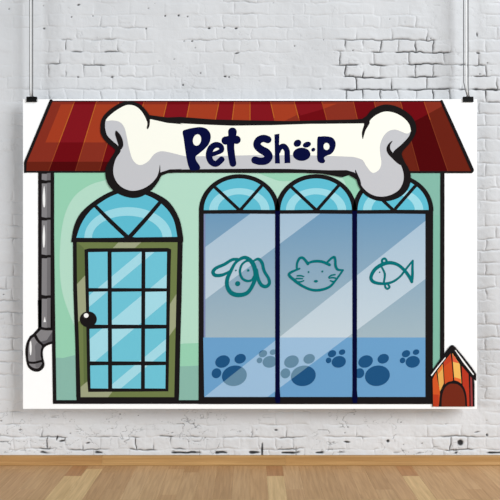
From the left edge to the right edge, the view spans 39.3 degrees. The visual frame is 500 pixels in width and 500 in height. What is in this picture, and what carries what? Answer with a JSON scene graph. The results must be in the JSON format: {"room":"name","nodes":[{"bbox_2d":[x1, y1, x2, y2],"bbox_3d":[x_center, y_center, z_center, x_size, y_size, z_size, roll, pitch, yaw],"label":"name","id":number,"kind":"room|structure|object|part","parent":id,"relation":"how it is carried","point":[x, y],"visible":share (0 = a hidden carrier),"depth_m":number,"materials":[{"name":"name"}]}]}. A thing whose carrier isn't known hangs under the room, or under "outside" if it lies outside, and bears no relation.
{"room":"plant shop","nodes":[
{"label":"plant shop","id":0,"kind":"room"},
{"bbox_2d":[23,99,476,408],"bbox_3d":[0.000,0.020,3.438,2.231,1.522,0.006,0,0,0],"label":"banner","id":1,"kind":"object","parent":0,"point":[178,253],"visible":1,"depth_m":3.44,"materials":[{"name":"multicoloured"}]},
{"bbox_2d":[26,95,36,101],"bbox_3d":[-1.072,-0.744,3.440,0.051,0.035,0.012,0,0,0],"label":"clip","id":2,"kind":"object","parent":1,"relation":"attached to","point":[28,99],"visible":1,"depth_m":3.43,"materials":[{"name":"black metal"}]},
{"bbox_3d":[-0.604,0.341,3.437,0.495,0.763,0.001,0,0,0],"label":"door frame","id":3,"kind":"part","parent":1,"relation":"part of","materials":[{"name":"green"}]},
{"bbox_3d":[-0.600,0.353,3.437,0.540,0.803,0.001,0,0,0],"label":"printed door","id":4,"kind":"part","parent":1,"relation":"part of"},
{"bbox_2d":[212,354,246,385],"bbox_3d":[-0.102,0.589,3.436,0.172,0.158,0.001,0,0,0],"label":"print","id":5,"kind":"object","parent":1,"relation":"attached to","point":[227,369],"depth_m":3.44,"materials":[{"name":"blue"}]},
{"bbox_2d":[257,349,274,367],"bbox_3d":[0.079,0.533,3.436,0.091,0.090,0.001,0,0,0],"label":"print","id":6,"kind":"object","parent":1,"relation":"attached to","point":[265,357],"depth_m":3.44,"materials":[{"name":"grey"}]},
{"bbox_2d":[281,354,315,385],"bbox_3d":[0.237,0.589,3.436,0.172,0.158,0.001,0,0,0],"label":"print","id":7,"kind":"object","parent":1,"relation":"attached to","point":[296,369],"depth_m":3.44,"materials":[{"name":"blue"}]},
{"bbox_2d":[293,140,314,160],"bbox_3d":[0.265,-0.489,3.435,0.110,0.104,0.001,0,0,0],"label":"print","id":8,"kind":"object","parent":1,"relation":"attached to","point":[301,154],"depth_m":3.44},
{"bbox_2d":[326,349,345,367],"bbox_3d":[0.421,0.533,3.436,0.098,0.090,0.001,0,0,0],"label":"print","id":9,"kind":"object","parent":1,"relation":"attached to","point":[339,361],"depth_m":3.44},
{"bbox_2d":[357,354,389,385],"bbox_3d":[0.605,0.589,3.436,0.162,0.158,0.001,0,0,0],"label":"print","id":10,"kind":"object","parent":1,"relation":"attached to","point":[378,375],"depth_m":3.44},
{"bbox_2d":[400,349,419,367],"bbox_3d":[0.785,0.533,3.436,0.098,0.090,0.001,0,0,0],"label":"print","id":11,"kind":"object","parent":1,"relation":"attached to","point":[412,361],"depth_m":3.44},
{"bbox_2d":[462,96,473,101],"bbox_3d":[1.071,-0.744,3.440,0.051,0.035,0.012,0,0,0],"label":"clip","id":12,"kind":"object","parent":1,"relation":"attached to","point":[465,99],"visible":1,"depth_m":3.43,"materials":[{"name":"black metal"}]},
{"bbox_2d":[0,0,499,454],"bbox_3d":[0.001,-0.418,3.503,4.802,3.016,0.014,0,0,0],"label":"wall","id":13,"kind":"structure","parent":0,"point":[83,49],"depth_m":3.50,"materials":[{"name":"brick"}]},
{"bbox_2d":[29,0,32,96],"bbox_3d":[-1.075,-1.143,3.439,0.020,0.778,0.007,0,0,0],"label":"wire","id":14,"kind":"object","parent":13,"relation":"hanging from","point":[29,0],"visible":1,"depth_m":3.44,"materials":[{"name":"grey metal"}]},
{"bbox_3d":[-1.077,-1.143,3.439,0.006,0.778,0.005,0,0,0],"label":"white cord","id":15,"kind":"part","parent":14,"relation":"part of","materials":[{"name":"white fabric"}]},
{"bbox_2d":[0,455,499,465],"bbox_3d":[0.000,1.047,3.486,4.799,0.046,0.028,0,0,0],"label":"baseboard","id":16,"kind":"structure","parent":13,"relation":"attached to","point":[5,460],"depth_m":3.48,"materials":[{"name":"brown wood"}]},
{"bbox_2d":[463,0,468,96],"bbox_3d":[1.062,-1.143,3.439,0.029,0.778,0.006,0,0,0],"label":"wire","id":17,"kind":"object","parent":13,"relation":"hanging from","point":[467,91],"visible":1,"depth_m":3.44,"materials":[{"name":"grey metal"}]},
{"bbox_3d":[1.067,-1.143,3.439,0.014,0.778,0.005,0,0,0],"label":"white cord","id":18,"kind":"part","parent":17,"relation":"part of","materials":[{"name":"white fabric"}]},
{"bbox_2d":[0,466,499,499],"bbox_3d":[0.030,1.071,1.360,5.060,0.002,4.320,0,0,0],"label":"floor","id":19,"kind":"structure","parent":0,"point":[16,482],"depth_m":3.22,"materials":[{"name":"brown wood"}]},
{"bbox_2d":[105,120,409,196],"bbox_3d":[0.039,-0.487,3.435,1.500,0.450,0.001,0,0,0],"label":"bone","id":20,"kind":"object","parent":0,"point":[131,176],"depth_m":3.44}
]}

